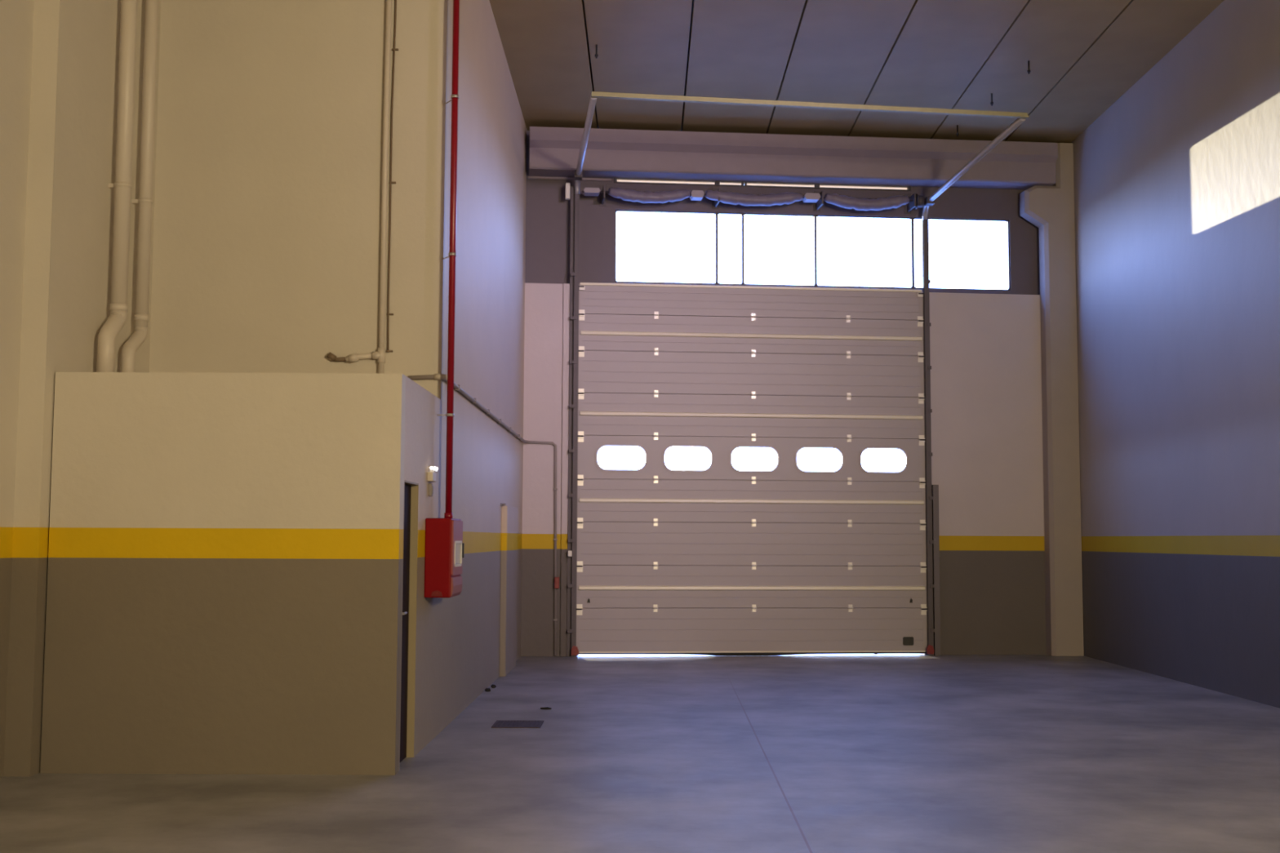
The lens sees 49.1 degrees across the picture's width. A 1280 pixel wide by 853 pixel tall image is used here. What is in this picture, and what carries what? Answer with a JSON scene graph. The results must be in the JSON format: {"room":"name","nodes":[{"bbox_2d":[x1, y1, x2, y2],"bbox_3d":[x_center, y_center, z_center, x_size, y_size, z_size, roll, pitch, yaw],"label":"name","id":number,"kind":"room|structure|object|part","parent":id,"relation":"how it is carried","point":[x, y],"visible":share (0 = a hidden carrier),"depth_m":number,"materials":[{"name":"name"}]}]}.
{"room":"empty warehouse","nodes":[
{"label":"empty warehouse","id":0,"kind":"room"},
{"bbox_2d":[0,0,160,777],"bbox_3d":[-4.428,-2.031,0.933,0.580,7.400,22.100,0,-5,0],"label":"wall","id":1,"kind":"structure","parent":0,"point":[60,59],"depth_m":9.75,"materials":[{"name":"paint"}]},
{"bbox_2d":[96,0,137,372],"bbox_3d":[-4.005,-2.625,10.752,0.175,4.625,0.348,0,-5,0],"label":"drain pipe","id":2,"kind":"object","parent":1,"relation":"attached to","point":[118,306],"visible":0.98,"depth_m":10.75,"materials":[{"name":"beige plastic"}]},
{"bbox_2d":[120,0,158,372],"bbox_3d":[-4.011,-2.587,11.230,0.159,4.625,0.367,0,-5,0],"label":"drain pipe","id":3,"kind":"object","parent":1,"relation":"attached to","point":[144,201],"visible":0.93,"depth_m":11.27,"materials":[{"name":"beige plastic"}]},
{"bbox_2d":[40,372,405,775],"bbox_3d":[-2.881,1.084,10.724,2.430,2.765,2.070,0,-5,0],"label":"wall","id":4,"kind":"structure","parent":0,"point":[224,573],"depth_m":9.69,"materials":[{"name":"paint"}]},
{"bbox_2d":[149,0,450,401],"bbox_3d":[-2.967,-2.530,11.952,2.642,4.635,0.200,0,-5,0],"label":"wall","id":5,"kind":"structure","parent":0,"point":[267,224],"depth_m":11.81,"materials":[{"name":"paint"}]},
{"bbox_2d":[326,0,391,373],"bbox_3d":[-2.351,-2.533,11.813,0.493,4.625,0.069,0,-5,0],"label":"pipe","id":6,"kind":"object","parent":5,"relation":"attached to","point":[380,355],"visible":0.95,"depth_m":11.73,"materials":[{"name":"beige plastic"}]},
{"bbox_2d":[386,0,398,352],"bbox_3d":[-2.080,-2.727,11.852,0.055,4.230,0.021,0,-5,0],"label":"pipe","id":7,"kind":"object","parent":5,"relation":"attached to","point":[393,49],"visible":1,"depth_m":11.79,"materials":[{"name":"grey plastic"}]},
{"bbox_2d":[398,0,526,771],"bbox_3d":[-1.740,-0.910,14.787,0.200,7.400,9.560,0,-5,0],"label":"wall","id":8,"kind":"structure","parent":0,"point":[457,645],"depth_m":14.13,"materials":[{"name":"paint"}]},
{"bbox_2d":[399,480,418,763],"bbox_3d":[-1.730,1.414,10.144,0.119,2.025,0.625,0,-5,0],"label":"door","id":9,"kind":"structure","parent":8,"relation":"in","point":[410,528],"depth_m":10.39,"materials":[{"name":"black"}]},
{"bbox_2d":[427,483,433,496],"bbox_3d":[-1.644,0.499,11.017,0.036,0.100,0.070,0,-5,0],"label":"wall switch","id":10,"kind":"object","parent":8,"relation":"attached to","point":[430,486],"visible":1,"depth_m":10.98,"materials":[{"name":"grey plastic"}]},
{"bbox_2d":[426,465,437,482],"bbox_3d":[-1.631,0.372,11.030,0.062,0.124,0.185,0,-5,0],"label":"emergency light","id":11,"kind":"object","parent":8,"relation":"attached to","point":[431,477],"visible":1,"depth_m":10.95,"materials":[{"name":"beige plastic"}]},
{"bbox_2d":[423,518,464,597],"bbox_3d":[-1.546,1.038,11.112,0.235,0.614,0.593,0,-5,0],"label":"cabinet","id":12,"kind":"object","parent":8,"relation":"attached to","point":[444,546],"visible":1,"depth_m":10.83,"materials":[{"name":"red metal"}]},
{"bbox_2d":[431,590,442,596],"bbox_3d":[-1.566,1.286,10.802,0.090,0.046,0.013,0,-5,0],"label":"vent","id":13,"kind":"object","parent":12,"relation":"attached to","point":[433,593],"depth_m":10.80,"materials":[{"name":"red metal"}]},
{"bbox_3d":[-1.452,0.962,11.120,0.014,0.429,0.560,0,-5,0],"label":"cabinet door","id":14,"kind":"part","parent":12,"relation":"part of","materials":[{"name":"red paint"}]},
{"bbox_3d":[-1.443,1.009,11.116,0.008,0.204,0.420,0,-5,0],"label":"window trim","id":15,"kind":"part","parent":12,"relation":"part of","materials":[{"name":"white plastic"}]},
{"bbox_3d":[-1.453,1.009,11.116,0.008,0.174,0.390,0,-5,0],"label":"door glass","id":16,"kind":"part","parent":12,"relation":"part of","materials":[{"name":"white"}]},
{"bbox_2d":[437,0,459,518],"bbox_3d":[-1.625,-2.038,11.668,0.119,5.609,0.263,4,-6,-37],"label":"pipe","id":17,"kind":"object","parent":8,"relation":"attached to","point":[448,513],"visible":0.9,"depth_m":11.53,"materials":[{"name":"red metal"}]},
{"bbox_2d":[444,512,453,518],"bbox_3d":[-1.556,0.728,11.385,0.068,0.051,0.068,0,-5,0],"label":"socket","id":18,"kind":"object","parent":17,"relation":"attached to","point":[446,515],"depth_m":11.36,"materials":[{"name":"red paint"}]},
{"bbox_2d":[408,373,559,655],"bbox_3d":[-1.594,1.356,15.462,0.514,2.971,7.940,0,-5,3],"label":"cable conduit","id":19,"kind":"object","parent":8,"relation":"attached to","point":[436,376],"depth_m":19.26,"materials":[{"name":"grey plastic"}]},
{"bbox_3d":[-1.145,2.154,19.286,0.067,0.155,0.064,1,-5,-5],"label":"call button","id":20,"kind":"part","parent":19,"relation":"part of","materials":[{"name":"red plastic"}]},
{"bbox_2d":[499,506,517,676],"bbox_3d":[-1.606,1.990,17.177,0.070,2.000,1.350,0,-5,0],"label":"door","id":21,"kind":"structure","parent":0,"point":[508,633],"depth_m":16.73,"materials":[{"name":"paint"}]},
{"bbox_2d":[0,653,1279,852],"bbox_3d":[-0.397,3.360,20.119,32.715,0.250,61.244,0,-5,0],"label":"floor","id":22,"kind":"structure","parent":0,"point":[839,753],"depth_m":9.53,"materials":[{"name":"concrete"}]},
{"bbox_2d":[491,720,543,728],"bbox_3d":[-1.062,2.594,12.201,0.420,0.007,0.450,0,-5,0],"label":"floor grate","id":23,"kind":"object","parent":22,"relation":"on","point":[498,724],"visible":1,"depth_m":12.18,"materials":[{"name":"black metal"}]},
{"bbox_2d":[540,706,551,709],"bbox_3d":[-0.896,2.676,13.302,0.108,0.020,0.046,0,-5,0],"label":"wood sliver","id":24,"kind":"object","parent":22,"relation":"on","point":[545,708],"visible":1,"depth_m":13.29,"materials":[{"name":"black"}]},
{"bbox_2d":[931,484,941,655],"bbox_3d":[4.192,2.025,19.811,0.096,2.400,0.114,1,-5,-5],"label":"guard","id":25,"kind":"object","parent":22,"relation":"on","point":[935,488],"visible":1,"depth_m":19.77,"materials":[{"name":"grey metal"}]},
{"bbox_2d":[1019,142,1084,656],"bbox_3d":[5.891,-0.432,20.099,0.724,7.360,0.244,1,-5,-5],"label":"column","id":26,"kind":"structure","parent":22,"relation":"on","point":[1051,209],"depth_m":20.00,"materials":[{"name":"paint"}]},
{"bbox_2d":[524,130,1039,294],"bbox_3d":[2.270,-3.034,20.249,8.800,2.260,0.103,1,-5,-5],"label":"wall","id":27,"kind":"structure","parent":0,"point":[548,212],"depth_m":20.05,"materials":[{"name":"grey paint"}]},
{"bbox_2d":[564,182,569,199],"bbox_3d":[-1.025,-3.299,19.777,0.065,0.225,0.269,1,-5,-5],"label":"switch box","id":28,"kind":"object","parent":27,"relation":"attached to","point":[567,184],"visible":1,"depth_m":19.65,"materials":[{"name":"white plastic"}]},
{"bbox_2d":[528,176,611,181],"bbox_3d":[-0.997,-3.524,19.916,1.180,0.035,0.036,1,-5,-5],"label":"trim","id":29,"kind":"structure","parent":27,"relation":"attached to","point":[529,177],"depth_m":19.89,"materials":[{"name":"metal"}]},
{"bbox_2d":[613,177,717,186],"bbox_3d":[0.369,-3.503,20.070,1.484,0.074,0.072,1,-5,-5],"label":"window","id":30,"kind":"structure","parent":27,"relation":"in","point":[627,180],"depth_m":20.07,"materials":[{"name":"grey"}]},
{"bbox_3d":[0.366,-3.501,20.102,1.470,0.050,0.006,1,-5,-5],"label":"pane","id":31,"kind":"part","parent":30,"relation":"part of","materials":[{"name":"clear glass"}]},
{"bbox_2d":[614,209,716,284],"bbox_3d":[0.371,-2.558,20.027,1.467,1.050,0.046,1,-5,-5],"label":"window","id":32,"kind":"structure","parent":27,"relation":"in","point":[714,213],"depth_m":20.03,"materials":[{"name":"grey"}]},
{"bbox_2d":[716,212,742,284],"bbox_3d":[1.289,-2.548,20.112,0.378,1.050,0.045,1,-5,-5],"label":"window","id":33,"kind":"structure","parent":27,"relation":"in","point":[717,213],"depth_m":20.11,"materials":[{"name":"grey"}]},
{"bbox_2d":[716,181,743,186],"bbox_3d":[1.298,-3.492,20.155,0.389,0.074,0.071,1,-5,-5],"label":"window","id":34,"kind":"structure","parent":27,"relation":"in","point":[719,183],"depth_m":20.13,"materials":[{"name":"grey"}]},
{"bbox_3d":[1.295,-3.490,20.188,0.375,0.050,0.006,1,-5,-5],"label":"pane","id":35,"kind":"part","parent":34,"relation":"part of","materials":[{"name":"clear glass"}]},
{"bbox_2d":[582,184,924,213],"bbox_3d":[1.610,-3.258,19.938,4.882,0.348,0.429,1,-5,-5],"label":"shaft","id":36,"kind":"object","parent":27,"relation":"attached to","point":[915,201],"visible":1,"depth_m":19.80,"materials":[{"name":"metal"}]},
{"bbox_2d":[742,213,816,286],"bbox_3d":[2.005,-2.539,20.178,1.060,1.050,0.046,1,-5,-5],"label":"window","id":37,"kind":"structure","parent":27,"relation":"in","point":[744,214],"depth_m":20.17,"materials":[{"name":"grey"}]},
{"bbox_2d":[743,181,817,188],"bbox_3d":[2.027,-3.484,20.223,1.064,0.074,0.071,1,-5,-5],"label":"window","id":38,"kind":"structure","parent":27,"relation":"in","point":[774,184],"depth_m":20.22,"materials":[{"name":"grey"}]},
{"bbox_3d":[2.024,-3.481,20.255,1.050,0.050,0.006,1,-5,-5],"label":"pane","id":39,"kind":"part","parent":38,"relation":"part of","materials":[{"name":"clear glass"}]},
{"bbox_2d":[528,126,1057,190],"bbox_3d":[2.204,-3.806,19.977,7.540,0.565,0.549,1,-5,-5],"label":"roof beam","id":40,"kind":"structure","parent":27,"relation":"attached to","point":[553,151],"depth_m":19.79,"materials":[{"name":"concrete"}]},
{"bbox_2d":[817,183,911,191],"bbox_3d":[3.247,-3.470,20.335,1.384,0.074,0.072,1,-5,-5],"label":"window","id":41,"kind":"structure","parent":27,"relation":"in","point":[833,186],"depth_m":20.33,"materials":[{"name":"grey"}]},
{"bbox_3d":[3.244,-3.467,20.367,1.370,0.050,0.006,1,-5,-5],"label":"pane","id":42,"kind":"part","parent":41,"relation":"part of","materials":[{"name":"clear glass"}]},
{"bbox_2d":[815,214,913,288],"bbox_3d":[3.247,-2.525,20.292,1.435,1.050,0.046,1,-5,-5],"label":"window","id":43,"kind":"structure","parent":27,"relation":"in","point":[816,215],"depth_m":20.30,"materials":[{"name":"grey"}]},
{"bbox_2d":[912,217,1010,290],"bbox_3d":[4.681,-2.508,20.424,1.445,1.050,0.046,1,-5,-5],"label":"window","id":44,"kind":"structure","parent":27,"relation":"in","point":[913,218],"depth_m":20.43,"materials":[{"name":"grey"}]},
{"bbox_2d":[520,283,1046,656],"bbox_3d":[2.257,0.627,19.929,8.800,5.190,0.255,1,-5,-5],"label":"wall","id":45,"kind":"structure","parent":0,"point":[987,462],"depth_m":19.98,"materials":[{"name":"paint"}]},
{"bbox_2d":[560,283,569,656],"bbox_3d":[-1.030,0.579,19.481,0.110,5.186,0.033,1,-5,-5],"label":"trim","id":46,"kind":"structure","parent":45,"relation":"attached to","point":[566,286],"depth_m":19.46,"materials":[{"name":"paint"}]},
{"bbox_2d":[566,93,596,657],"bbox_3d":[-0.738,-0.342,17.577,0.149,6.720,3.947,1,-5,-5],"label":"door track","id":47,"kind":"object","parent":45,"relation":"attached to","point":[578,173],"visible":1,"depth_m":19.45,"materials":[{"name":"metal"}]},
{"bbox_2d":[568,551,572,556],"bbox_3d":[-0.967,1.752,19.308,0.056,0.080,0.098,1,-5,-5],"label":"sensor","id":48,"kind":"object","parent":47,"relation":"attached to","point":[570,553],"visible":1,"depth_m":19.26,"materials":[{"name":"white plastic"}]},
{"bbox_3d":[-0.897,-0.057,19.482,0.064,6.455,0.057,1,-5,-5],"label":"vertical rail","id":49,"kind":"part","parent":47,"relation":"part of","materials":[{"name":"metal"}]},
{"bbox_3d":[-0.704,-3.554,17.833,0.080,0.265,3.940,1,-5,-5],"label":"horizontal rail","id":50,"kind":"part","parent":47,"relation":"part of","materials":[{"name":"metal"}]},
{"bbox_2d":[591,91,1029,118],"bbox_3d":[1.982,-3.689,16.056,5.080,0.145,0.066,1,-5,-5],"label":"bar","id":51,"kind":"object","parent":47,"relation":"attached to","point":[594,94],"visible":1,"depth_m":16.05,"materials":[{"name":"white metal"}]},
{"bbox_2d":[571,282,934,656],"bbox_3d":[1.597,0.596,19.656,5.085,5.198,0.161,1,-5,-5],"label":"door","id":52,"kind":"structure","parent":45,"relation":"in","point":[721,559],"depth_m":19.69,"materials":[{"name":"silver metal"}]},
{"bbox_3d":[1.599,-1.757,19.904,4.950,0.433,0.040,1,-5,-5],"label":"door","id":53,"kind":"part","parent":52,"relation":"part of","materials":[{"name":"grey metal"}]},
{"bbox_3d":[1.585,1.656,19.631,4.950,0.610,0.040,1,-5,-5],"label":"door","id":54,"kind":"part","parent":52,"relation":"part of","materials":[{"name":"grey metal"}]},
{"bbox_3d":[1.603,-1.974,19.896,4.910,0.035,0.034,1,-5,-5],"label":"rail","id":55,"kind":"part","parent":52,"relation":"part of","materials":[{"name":"silver metal"}]},
{"bbox_3d":[1.597,-1.289,19.866,4.950,0.526,0.040,1,-5,-5],"label":"door","id":56,"kind":"part","parent":52,"relation":"part of","materials":[{"name":"grey metal"}]},
{"bbox_3d":[1.593,-0.140,19.774,4.950,0.608,0.040,1,-5,-5],"label":"door","id":57,"kind":"part","parent":52,"relation":"part of","materials":[{"name":"grey metal"}]},
{"bbox_3d":[1.587,1.060,19.678,4.950,0.605,0.040,1,-5,-5],"label":"door","id":58,"kind":"part","parent":52,"relation":"part of","materials":[{"name":"grey metal"}]},
{"bbox_3d":[1.595,-0.735,19.822,4.950,0.606,0.040,1,-5,-5],"label":"door","id":59,"kind":"part","parent":52,"relation":"part of","materials":[{"name":"grey metal"}]},
{"bbox_3d":[1.582,2.249,19.583,4.950,0.600,0.040,1,-5,-5],"label":"door","id":60,"kind":"part","parent":52,"relation":"part of","materials":[{"name":"grey metal"}]},
{"bbox_3d":[1.579,3.138,19.502,4.890,0.021,0.052,1,-5,-5],"label":"rail","id":61,"kind":"part","parent":52,"relation":"part of","materials":[{"name":"silver metal"}]},
{"bbox_3d":[1.580,2.844,19.535,4.950,0.615,0.040,1,-5,-5],"label":"door","id":62,"kind":"part","parent":52,"relation":"part of","materials":[{"name":"grey metal"}]},
{"bbox_3d":[3.773,3.019,19.699,0.152,0.118,0.014,1,-5,-5],"label":"step handle","id":63,"kind":"part","parent":52,"relation":"part of","materials":[{"name":"black plastic"}]},
{"bbox_2d":[922,118,1026,655],"bbox_3d":[4.273,-0.208,18.033,0.117,6.570,3.947,1,-5,-5],"label":"door track","id":64,"kind":"object","parent":45,"relation":"attached to","point":[929,200],"visible":1,"depth_m":19.86,"materials":[{"name":"metal"}]},
{"bbox_3d":[4.091,0.118,19.933,0.064,6.220,0.057,1,-5,-5],"label":"vertical rail","id":65,"kind":"part","parent":64,"relation":"part of","materials":[{"name":"metal"}]},
{"bbox_3d":[4.283,-3.306,18.278,0.080,0.355,3.941,1,-5,-5],"label":"horizontal rail","id":66,"kind":"part","parent":64,"relation":"part of","materials":[{"name":"metal"}]},
{"bbox_2d":[489,0,1224,142],"bbox_3d":[-0.454,-5.504,5.579,15.000,0.300,30.840,0,-5,0],"label":"ceiling","id":67,"kind":"structure","parent":0,"point":[1083,55],"depth_m":16.91,"materials":[{"name":"grey"}]},
{"bbox_2d":[595,44,598,58],"bbox_3d":[-0.511,-4.404,16.446,0.040,0.160,0.035,0,-5,0],"label":"rod","id":68,"kind":"object","parent":67,"relation":"hanging from","point":[596,53],"visible":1,"depth_m":16.44,"materials":[{"name":"black metal"}]},
{"bbox_2d":[955,124,959,136],"bbox_3d":[4.436,-4.132,19.575,0.040,0.160,0.035,0,-5,0],"label":"rod","id":69,"kind":"object","parent":67,"relation":"hanging from","point":[957,133],"visible":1,"depth_m":19.57,"materials":[{"name":"black metal"}]},
{"bbox_2d":[990,93,993,106],"bbox_3d":[4.566,-4.243,18.178,0.040,0.160,0.035,0,-5,0],"label":"rod","id":70,"kind":"object","parent":67,"relation":"hanging from","point":[991,102],"visible":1,"depth_m":18.17,"materials":[{"name":"black metal"}]},
{"bbox_2d":[1026,60,1031,74],"bbox_3d":[4.701,-4.343,16.932,0.040,0.160,0.035,0,-5,0],"label":"rod","id":71,"kind":"object","parent":67,"relation":"hanging from","point":[1028,70],"visible":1,"depth_m":16.93,"materials":[{"name":"black metal"}]},
{"bbox_3d":[4.701,-4.343,16.932,0.020,0.160,0.020,-2,-5,23],"label":"rod","id":72,"kind":"part","parent":71,"relation":"part of","materials":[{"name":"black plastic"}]},
{"bbox_2d":[1071,0,1279,708],"bbox_3d":[6.334,-1.651,5.103,0.250,7.400,30.560,0,-5,0],"label":"wall","id":73,"kind":"structure","parent":0,"point":[1177,182],"depth_m":16.00,"materials":[{"name":"paint"}]}
]}

